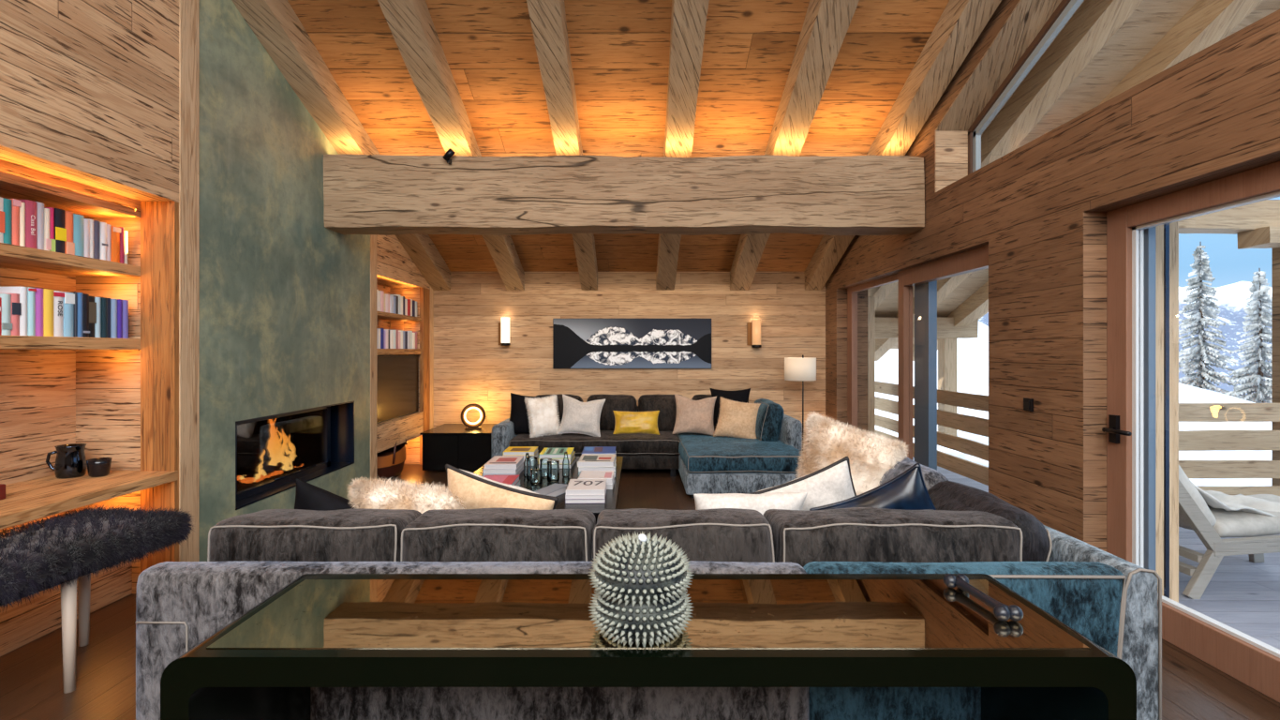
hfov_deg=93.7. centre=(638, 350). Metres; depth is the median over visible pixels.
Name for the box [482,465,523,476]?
book
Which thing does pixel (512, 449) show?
print
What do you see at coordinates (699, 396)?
cushion
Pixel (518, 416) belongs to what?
throw pillow
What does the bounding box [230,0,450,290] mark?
rafter
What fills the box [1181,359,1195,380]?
conifer
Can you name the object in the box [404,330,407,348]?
book
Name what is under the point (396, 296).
book
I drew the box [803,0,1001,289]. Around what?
rafter
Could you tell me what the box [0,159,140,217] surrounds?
trim
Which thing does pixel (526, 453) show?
glass vase
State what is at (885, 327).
eave purlin
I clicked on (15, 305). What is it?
book
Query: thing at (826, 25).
rafter
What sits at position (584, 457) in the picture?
print
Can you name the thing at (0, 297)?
book
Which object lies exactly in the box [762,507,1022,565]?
cushion
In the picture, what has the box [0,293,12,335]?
book
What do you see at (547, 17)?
rafter
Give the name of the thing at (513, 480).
book
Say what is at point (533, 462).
book
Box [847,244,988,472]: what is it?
window
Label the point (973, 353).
snow ground
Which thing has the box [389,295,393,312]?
book
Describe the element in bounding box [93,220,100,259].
book
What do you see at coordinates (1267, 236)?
beam
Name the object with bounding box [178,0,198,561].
trim
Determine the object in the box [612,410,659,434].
throw pillow
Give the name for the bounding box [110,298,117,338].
book
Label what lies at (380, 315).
shelf
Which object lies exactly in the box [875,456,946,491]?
cushion
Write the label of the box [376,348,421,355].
shelf
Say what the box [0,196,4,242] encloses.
book
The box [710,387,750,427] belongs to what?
throw pillow
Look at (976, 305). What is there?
rafter
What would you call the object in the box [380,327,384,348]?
book
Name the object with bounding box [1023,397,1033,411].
light switch
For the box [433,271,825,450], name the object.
wall
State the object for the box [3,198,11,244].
book
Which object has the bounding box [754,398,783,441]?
cushion
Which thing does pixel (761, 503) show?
throw pillow
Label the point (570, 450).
print
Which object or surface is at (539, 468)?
glass vase
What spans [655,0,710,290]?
rafter
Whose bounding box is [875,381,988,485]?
railing
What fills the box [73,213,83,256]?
book
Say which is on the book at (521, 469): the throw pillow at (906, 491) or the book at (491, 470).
the book at (491, 470)
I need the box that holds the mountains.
[978,281,1271,401]
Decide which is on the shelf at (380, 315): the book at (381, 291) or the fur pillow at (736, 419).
the book at (381, 291)
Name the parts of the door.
handle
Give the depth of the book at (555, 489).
4.35 m
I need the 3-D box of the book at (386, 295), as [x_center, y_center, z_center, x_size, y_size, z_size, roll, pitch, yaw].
[-2.823,-0.517,6.584,0.150,0.205,0.062,0,0,0]
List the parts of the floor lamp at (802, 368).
lamp shade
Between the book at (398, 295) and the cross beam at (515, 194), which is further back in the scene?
the book at (398, 295)
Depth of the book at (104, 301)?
3.30 m
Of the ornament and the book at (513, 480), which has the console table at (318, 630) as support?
the ornament
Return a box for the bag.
[376,439,407,479]
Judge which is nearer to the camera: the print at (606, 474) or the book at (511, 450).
the print at (606, 474)
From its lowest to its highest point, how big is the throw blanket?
0.411 m
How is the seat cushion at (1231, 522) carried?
on the lounge chair
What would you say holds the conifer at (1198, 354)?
on the snow ground
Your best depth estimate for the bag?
6.65 m
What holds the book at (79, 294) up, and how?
on the shelf at (7, 342)
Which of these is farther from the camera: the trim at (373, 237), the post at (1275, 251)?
the trim at (373, 237)
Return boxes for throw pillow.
[293,477,358,511]
[445,463,558,510]
[509,392,550,433]
[556,394,605,436]
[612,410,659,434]
[672,393,716,435]
[693,491,807,519]
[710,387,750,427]
[750,456,856,508]
[810,462,935,510]
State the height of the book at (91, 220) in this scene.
0.215 m
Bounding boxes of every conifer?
[1178,241,1236,397]
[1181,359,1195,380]
[1224,267,1271,402]
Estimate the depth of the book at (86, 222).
3.19 m
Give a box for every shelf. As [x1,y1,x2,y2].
[0,242,140,276]
[0,335,140,349]
[376,311,421,321]
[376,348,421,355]
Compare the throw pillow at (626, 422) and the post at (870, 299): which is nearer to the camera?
the throw pillow at (626, 422)
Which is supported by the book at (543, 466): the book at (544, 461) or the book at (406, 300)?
the book at (544, 461)
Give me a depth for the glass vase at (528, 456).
4.88 m
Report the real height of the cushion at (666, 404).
0.504 m
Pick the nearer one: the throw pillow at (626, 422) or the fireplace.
the fireplace
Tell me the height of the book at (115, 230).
0.205 m
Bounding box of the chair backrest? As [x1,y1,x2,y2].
[1178,464,1215,526]
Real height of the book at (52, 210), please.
0.225 m
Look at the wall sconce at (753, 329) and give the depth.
7.78 m
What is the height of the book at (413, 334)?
0.200 m
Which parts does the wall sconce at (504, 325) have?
plate, lamp shade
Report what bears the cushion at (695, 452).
on the sofa at (706, 464)
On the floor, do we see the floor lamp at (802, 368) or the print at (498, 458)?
the floor lamp at (802, 368)
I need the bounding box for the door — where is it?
[1101,161,1279,702]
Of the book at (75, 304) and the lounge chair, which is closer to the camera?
the book at (75, 304)
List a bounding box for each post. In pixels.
[867,296,875,437]
[937,338,957,436]
[1155,221,1178,602]
[1271,247,1279,485]
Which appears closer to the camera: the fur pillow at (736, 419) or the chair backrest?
the chair backrest
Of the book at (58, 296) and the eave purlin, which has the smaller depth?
the book at (58, 296)
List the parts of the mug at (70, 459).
handle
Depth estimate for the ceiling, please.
4.94 m
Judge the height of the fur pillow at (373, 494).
0.452 m
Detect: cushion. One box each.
[210,507,423,561]
[403,506,595,562]
[510,430,679,454]
[536,393,583,424]
[586,393,637,430]
[594,506,774,561]
[638,394,681,431]
[676,432,803,472]
[692,393,715,431]
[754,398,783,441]
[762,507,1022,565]
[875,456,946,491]
[927,481,1050,562]
[1178,494,1279,536]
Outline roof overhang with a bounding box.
[875,0,1279,348]
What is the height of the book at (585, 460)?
0.046 m
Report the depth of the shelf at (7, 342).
3.04 m
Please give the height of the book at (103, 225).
0.213 m
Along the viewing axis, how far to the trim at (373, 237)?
6.10 m
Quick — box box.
[0,483,5,499]
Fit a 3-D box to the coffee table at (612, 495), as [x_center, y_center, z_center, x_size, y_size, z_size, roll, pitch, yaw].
[-0.785,1.225,4.925,1.270,0.350,2.050,0,0,0]
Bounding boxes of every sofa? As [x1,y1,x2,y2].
[134,456,1161,719]
[491,393,804,497]
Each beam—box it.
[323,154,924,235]
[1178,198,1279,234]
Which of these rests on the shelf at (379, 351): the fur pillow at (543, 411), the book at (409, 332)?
the book at (409, 332)
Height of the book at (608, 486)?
0.035 m
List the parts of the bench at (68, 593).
leg, seat, leg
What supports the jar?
on the console table at (318, 630)
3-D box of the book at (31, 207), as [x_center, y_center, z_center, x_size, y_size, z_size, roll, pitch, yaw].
[-3.008,-0.608,2.906,0.152,0.232,0.055,0,0,0]
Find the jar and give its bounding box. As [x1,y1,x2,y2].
[587,531,694,648]
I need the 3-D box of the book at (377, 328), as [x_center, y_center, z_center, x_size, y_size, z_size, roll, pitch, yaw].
[-2.829,-0.128,6.397,0.150,0.215,0.059,0,0,0]
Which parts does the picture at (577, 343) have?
panel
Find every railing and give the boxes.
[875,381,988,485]
[1178,402,1279,495]
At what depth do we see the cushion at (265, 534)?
1.88 m
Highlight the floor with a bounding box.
[0,463,1279,719]
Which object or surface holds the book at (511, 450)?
on the book at (536, 453)
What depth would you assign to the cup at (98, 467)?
3.33 m
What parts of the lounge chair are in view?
rail, leg, seat rail, leg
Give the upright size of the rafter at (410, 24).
4.296 m
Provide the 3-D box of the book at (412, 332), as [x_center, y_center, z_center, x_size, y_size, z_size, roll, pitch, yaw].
[-2.827,-0.128,7.451,0.150,0.215,0.080,0,0,0]
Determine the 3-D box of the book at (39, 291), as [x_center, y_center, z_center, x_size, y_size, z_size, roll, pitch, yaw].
[-3.016,-0.188,2.949,0.150,0.235,0.045,0,0,0]
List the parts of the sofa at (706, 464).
arm, leg, chaise arm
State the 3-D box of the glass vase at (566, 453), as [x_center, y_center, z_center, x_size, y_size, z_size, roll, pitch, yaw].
[-0.600,0.945,4.980,0.060,0.210,0.059,0,0,0]
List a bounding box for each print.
[496,457,517,461]
[510,447,530,450]
[565,446,574,454]
[574,480,603,485]
[581,455,597,460]
[594,446,603,451]
[604,472,611,477]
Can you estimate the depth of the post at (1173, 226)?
3.40 m
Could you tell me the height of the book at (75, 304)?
0.235 m
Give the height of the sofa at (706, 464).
0.887 m
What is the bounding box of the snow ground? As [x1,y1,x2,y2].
[875,320,1271,485]
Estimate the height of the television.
0.720 m
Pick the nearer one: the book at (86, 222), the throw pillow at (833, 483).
the throw pillow at (833, 483)
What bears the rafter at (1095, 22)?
attached to the roof overhang
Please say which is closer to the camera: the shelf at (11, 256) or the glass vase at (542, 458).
the shelf at (11, 256)
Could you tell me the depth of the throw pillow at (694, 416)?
6.91 m
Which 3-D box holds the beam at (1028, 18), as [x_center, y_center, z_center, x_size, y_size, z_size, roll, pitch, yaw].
[2.636,-3.289,1.250,0.328,2.930,7.500,0,0,0]
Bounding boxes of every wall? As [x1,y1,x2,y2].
[0,0,429,656]
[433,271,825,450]
[825,0,1279,550]
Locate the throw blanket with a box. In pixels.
[1193,483,1279,516]
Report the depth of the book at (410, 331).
7.29 m
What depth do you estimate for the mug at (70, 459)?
3.30 m
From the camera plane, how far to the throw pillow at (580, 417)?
6.91 m
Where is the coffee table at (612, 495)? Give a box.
[474,456,623,553]
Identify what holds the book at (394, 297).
on the shelf at (380, 315)
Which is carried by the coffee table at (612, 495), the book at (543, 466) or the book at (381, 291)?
the book at (543, 466)
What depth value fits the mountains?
391.38 m
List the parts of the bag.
handle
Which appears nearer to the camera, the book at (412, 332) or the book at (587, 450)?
the book at (587, 450)
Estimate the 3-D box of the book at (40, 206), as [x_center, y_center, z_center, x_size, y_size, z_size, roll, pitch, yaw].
[-3.016,-0.610,2.955,0.150,0.236,0.040,0,0,0]
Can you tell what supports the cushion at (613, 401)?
on the sofa at (706, 464)
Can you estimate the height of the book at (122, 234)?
0.210 m
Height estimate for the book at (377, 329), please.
0.210 m
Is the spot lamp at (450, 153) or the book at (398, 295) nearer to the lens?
the spot lamp at (450, 153)
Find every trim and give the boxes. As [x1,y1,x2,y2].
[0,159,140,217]
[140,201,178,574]
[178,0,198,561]
[370,234,376,480]
[419,287,430,464]
[429,284,433,429]
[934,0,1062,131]
[934,131,967,192]
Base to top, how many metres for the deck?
0.080 m
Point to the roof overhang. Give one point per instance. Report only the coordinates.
(1152, 21)
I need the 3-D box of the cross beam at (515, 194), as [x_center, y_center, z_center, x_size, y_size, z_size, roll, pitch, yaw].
[-0.130,-1.368,5.325,5.180,0.637,0.381,0,0,0]
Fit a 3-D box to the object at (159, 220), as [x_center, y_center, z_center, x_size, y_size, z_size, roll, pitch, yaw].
[-2.801,0.280,3.515,0.198,2.300,0.040,0,0,0]
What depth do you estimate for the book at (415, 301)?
7.42 m
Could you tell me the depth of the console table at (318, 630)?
1.29 m
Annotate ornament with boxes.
[943,573,1023,621]
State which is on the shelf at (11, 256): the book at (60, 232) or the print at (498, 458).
the book at (60, 232)
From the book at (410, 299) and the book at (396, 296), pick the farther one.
the book at (410, 299)
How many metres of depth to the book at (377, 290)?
6.34 m
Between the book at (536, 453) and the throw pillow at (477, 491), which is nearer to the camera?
the throw pillow at (477, 491)
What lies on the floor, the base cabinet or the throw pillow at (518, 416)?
the base cabinet
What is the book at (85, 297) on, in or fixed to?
on the shelf at (7, 342)
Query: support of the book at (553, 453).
on the book at (544, 461)
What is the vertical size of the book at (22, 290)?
0.235 m
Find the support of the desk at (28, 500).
attached to the wall at (89, 89)
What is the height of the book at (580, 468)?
0.040 m
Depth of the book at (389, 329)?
6.83 m
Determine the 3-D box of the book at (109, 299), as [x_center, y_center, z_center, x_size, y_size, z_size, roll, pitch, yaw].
[-3.017,-0.181,3.338,0.150,0.222,0.025,0,0,0]
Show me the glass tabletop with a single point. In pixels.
(310, 613)
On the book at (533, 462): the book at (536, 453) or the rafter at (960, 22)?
the book at (536, 453)
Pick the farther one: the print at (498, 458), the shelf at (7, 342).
the print at (498, 458)
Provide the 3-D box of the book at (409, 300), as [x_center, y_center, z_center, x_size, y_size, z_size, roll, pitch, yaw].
[-2.822,-0.517,7.213,0.150,0.205,0.075,0,0,0]
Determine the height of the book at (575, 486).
0.036 m
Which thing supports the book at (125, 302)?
on the shelf at (7, 342)
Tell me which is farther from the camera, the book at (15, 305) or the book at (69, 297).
the book at (69, 297)
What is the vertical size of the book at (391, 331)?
0.210 m
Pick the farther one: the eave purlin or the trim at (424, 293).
the eave purlin
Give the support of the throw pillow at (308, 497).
on the sectional sofa at (1114, 602)
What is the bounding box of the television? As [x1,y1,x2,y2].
[376,354,418,423]
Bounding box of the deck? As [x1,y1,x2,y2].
[912,456,1279,649]
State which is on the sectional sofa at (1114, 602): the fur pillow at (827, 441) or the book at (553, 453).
the fur pillow at (827, 441)
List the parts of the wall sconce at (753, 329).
plate, lamp shade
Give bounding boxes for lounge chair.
[1178,464,1279,598]
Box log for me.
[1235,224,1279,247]
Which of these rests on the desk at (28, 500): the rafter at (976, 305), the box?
the box
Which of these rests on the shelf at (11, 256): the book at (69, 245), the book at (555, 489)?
the book at (69, 245)
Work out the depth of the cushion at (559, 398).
7.42 m
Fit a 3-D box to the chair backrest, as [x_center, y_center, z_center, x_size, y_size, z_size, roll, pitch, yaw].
[3.298,0.872,3.817,0.347,0.431,0.505,0,0,0]
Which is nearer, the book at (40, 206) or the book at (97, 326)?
the book at (40, 206)
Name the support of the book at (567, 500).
on the coffee table at (612, 495)
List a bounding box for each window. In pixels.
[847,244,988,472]
[967,0,1083,174]
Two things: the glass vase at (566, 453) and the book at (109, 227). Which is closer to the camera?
the book at (109, 227)
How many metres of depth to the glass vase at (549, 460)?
4.83 m
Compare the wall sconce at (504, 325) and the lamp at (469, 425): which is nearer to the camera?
the lamp at (469, 425)
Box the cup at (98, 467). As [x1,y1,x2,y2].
[86,457,112,476]
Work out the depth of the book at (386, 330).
6.56 m
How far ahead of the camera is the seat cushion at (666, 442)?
6.74 m
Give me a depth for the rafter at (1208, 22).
4.36 m
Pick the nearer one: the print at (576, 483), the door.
the door
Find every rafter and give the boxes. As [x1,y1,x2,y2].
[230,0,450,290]
[377,0,523,290]
[526,0,597,290]
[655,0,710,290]
[729,0,859,290]
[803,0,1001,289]
[867,0,1143,309]
[875,0,1264,360]
[912,281,988,360]
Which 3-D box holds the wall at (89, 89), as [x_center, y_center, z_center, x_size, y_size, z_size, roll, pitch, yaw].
[-3.075,-1.870,2.700,0.750,6.600,10.400,0,0,0]
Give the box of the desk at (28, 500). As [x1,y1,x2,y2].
[0,470,178,529]
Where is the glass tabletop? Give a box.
[206,579,1089,648]
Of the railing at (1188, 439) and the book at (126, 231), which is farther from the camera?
the railing at (1188, 439)
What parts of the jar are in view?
lid, knob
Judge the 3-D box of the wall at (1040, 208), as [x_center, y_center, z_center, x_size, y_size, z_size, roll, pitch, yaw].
[2.665,-1.853,2.700,0.390,6.566,10.400,0,0,0]
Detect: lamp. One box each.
[442,148,455,163]
[460,402,485,429]
[784,354,816,449]
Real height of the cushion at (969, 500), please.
0.477 m
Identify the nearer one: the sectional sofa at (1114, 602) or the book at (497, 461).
the sectional sofa at (1114, 602)
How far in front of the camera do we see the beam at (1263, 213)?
5.12 m
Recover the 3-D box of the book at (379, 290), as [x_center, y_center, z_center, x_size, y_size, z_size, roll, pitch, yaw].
[-2.829,-0.525,6.397,0.150,0.220,0.059,0,0,0]
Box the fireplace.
[235,400,354,509]
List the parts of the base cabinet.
door, door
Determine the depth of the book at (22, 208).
2.86 m
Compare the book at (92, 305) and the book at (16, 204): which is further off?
the book at (92, 305)
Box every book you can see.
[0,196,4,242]
[0,286,27,335]
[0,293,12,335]
[0,297,1,335]
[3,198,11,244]
[9,198,21,245]
[9,293,21,335]
[18,199,37,248]
[19,202,25,246]
[27,286,36,335]
[35,201,44,250]
[35,287,43,336]
[43,288,53,336]
[44,207,55,252]
[44,208,51,251]
[53,290,64,336]
[54,208,66,253]
[63,292,74,336]
[64,210,74,254]
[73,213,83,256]
[73,292,76,337]
[76,292,82,337]
[82,293,89,337]
[83,218,89,257]
[88,218,93,257]
[89,295,96,337]
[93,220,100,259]
[94,297,101,337]
[100,222,108,260]
[101,297,107,337]
[106,223,111,261]
[107,297,110,337]
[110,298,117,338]
[111,225,120,262]
[117,298,122,338]
[119,226,124,263]
[122,299,128,338]
[124,230,127,264]
[376,289,378,311]
[376,327,380,348]
[376,328,378,348]
[378,290,380,311]
[380,290,384,312]
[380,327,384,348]
[384,293,388,312]
[384,328,388,348]
[388,328,398,348]
[389,294,401,313]
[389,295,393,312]
[389,329,393,348]
[392,295,398,313]
[393,296,396,313]
[393,329,396,348]
[398,329,402,348]
[398,331,401,348]
[401,296,402,314]
[402,296,404,314]
[402,330,404,348]
[404,298,407,314]
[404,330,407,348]
[407,298,410,315]
[407,330,410,348]
[410,298,412,315]
[410,330,412,348]
[412,299,415,316]
[412,331,416,348]
[412,332,415,348]
[415,300,416,316]
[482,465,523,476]
[483,460,524,474]
[484,455,523,469]
[484,475,519,485]
[503,446,537,455]
[523,449,538,460]
[524,454,538,465]
[533,483,567,496]
[538,446,574,458]
[538,451,574,463]
[538,456,576,468]
[565,478,606,494]
[565,485,606,498]
[565,491,606,503]
[577,454,615,466]
[577,470,614,484]
[578,459,616,471]
[581,446,615,454]
[606,476,614,489]
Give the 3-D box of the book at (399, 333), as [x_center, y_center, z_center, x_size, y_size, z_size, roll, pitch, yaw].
[-2.823,-0.120,6.919,0.150,0.200,0.069,0,0,0]
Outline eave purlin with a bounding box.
[875,316,978,338]
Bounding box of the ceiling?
[286,0,948,271]
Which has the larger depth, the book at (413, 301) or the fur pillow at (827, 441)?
the book at (413, 301)
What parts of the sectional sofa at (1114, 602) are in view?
panel, panel, arm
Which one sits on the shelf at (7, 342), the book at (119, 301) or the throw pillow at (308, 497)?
the book at (119, 301)
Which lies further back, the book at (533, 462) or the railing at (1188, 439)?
the book at (533, 462)
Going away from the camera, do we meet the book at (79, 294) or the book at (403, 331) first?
the book at (79, 294)
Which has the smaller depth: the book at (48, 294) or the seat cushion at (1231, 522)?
the book at (48, 294)
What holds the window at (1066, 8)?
in the wall at (1040, 208)
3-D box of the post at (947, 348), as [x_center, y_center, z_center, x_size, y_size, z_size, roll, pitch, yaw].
[4.720,0.615,9.150,0.200,1.670,0.200,0,0,0]
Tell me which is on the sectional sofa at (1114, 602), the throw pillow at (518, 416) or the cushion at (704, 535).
the cushion at (704, 535)
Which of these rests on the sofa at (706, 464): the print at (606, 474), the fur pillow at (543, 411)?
the fur pillow at (543, 411)
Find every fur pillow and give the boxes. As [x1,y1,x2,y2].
[345,475,462,517]
[524,393,563,437]
[713,396,759,439]
[794,410,910,494]
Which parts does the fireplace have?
door glass, door frame, handle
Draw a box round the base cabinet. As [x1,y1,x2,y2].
[419,423,496,470]
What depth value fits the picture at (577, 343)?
7.87 m
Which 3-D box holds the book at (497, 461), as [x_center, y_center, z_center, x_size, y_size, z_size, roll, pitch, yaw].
[-1.131,0.948,5.095,0.262,0.041,0.388,0,0,-2]
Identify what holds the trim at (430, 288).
attached to the wall at (89, 89)
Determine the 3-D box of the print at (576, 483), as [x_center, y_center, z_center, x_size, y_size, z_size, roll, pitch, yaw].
[-0.356,0.953,4.318,0.216,0.001,0.142,0,0,-1]
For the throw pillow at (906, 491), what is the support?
on the sectional sofa at (1114, 602)
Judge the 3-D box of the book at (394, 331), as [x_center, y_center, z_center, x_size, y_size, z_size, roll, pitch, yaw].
[-2.821,-0.128,6.781,0.150,0.215,0.066,0,0,0]
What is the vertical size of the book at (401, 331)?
0.215 m
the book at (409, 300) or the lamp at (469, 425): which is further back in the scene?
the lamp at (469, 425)
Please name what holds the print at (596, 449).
on the book at (587, 450)
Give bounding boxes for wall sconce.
[498,317,510,345]
[746,319,761,347]
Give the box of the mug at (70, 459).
[45,443,87,478]
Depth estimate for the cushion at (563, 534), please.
1.88 m
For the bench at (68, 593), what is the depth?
2.52 m
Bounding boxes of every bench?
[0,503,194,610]
[0,549,149,693]
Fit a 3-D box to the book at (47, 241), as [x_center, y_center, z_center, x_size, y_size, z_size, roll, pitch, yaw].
[-3.010,-0.600,2.988,0.151,0.215,0.023,0,0,0]
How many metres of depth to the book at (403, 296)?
7.05 m
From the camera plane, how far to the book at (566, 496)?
4.12 m
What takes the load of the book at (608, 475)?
on the book at (608, 486)
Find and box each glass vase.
[523,452,531,477]
[526,455,537,480]
[530,467,541,485]
[539,457,551,478]
[547,459,559,482]
[562,451,569,477]
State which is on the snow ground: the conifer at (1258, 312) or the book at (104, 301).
the conifer at (1258, 312)
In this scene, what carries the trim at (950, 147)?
attached to the wall at (1040, 208)
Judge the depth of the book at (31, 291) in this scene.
2.90 m
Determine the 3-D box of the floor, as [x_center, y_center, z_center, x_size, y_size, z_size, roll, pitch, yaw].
[-0.440,1.490,2.750,6.120,0.120,10.500,0,0,0]
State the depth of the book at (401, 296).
6.98 m
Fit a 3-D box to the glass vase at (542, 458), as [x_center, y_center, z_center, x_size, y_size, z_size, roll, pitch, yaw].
[-0.760,0.970,4.940,0.100,0.160,0.099,0,0,0]
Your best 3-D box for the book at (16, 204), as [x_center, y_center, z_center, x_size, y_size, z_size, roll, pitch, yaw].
[-3.011,-0.603,2.837,0.151,0.222,0.033,0,0,0]
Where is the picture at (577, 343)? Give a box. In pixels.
[552,318,711,368]
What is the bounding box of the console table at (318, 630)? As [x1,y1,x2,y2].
[160,573,1136,719]

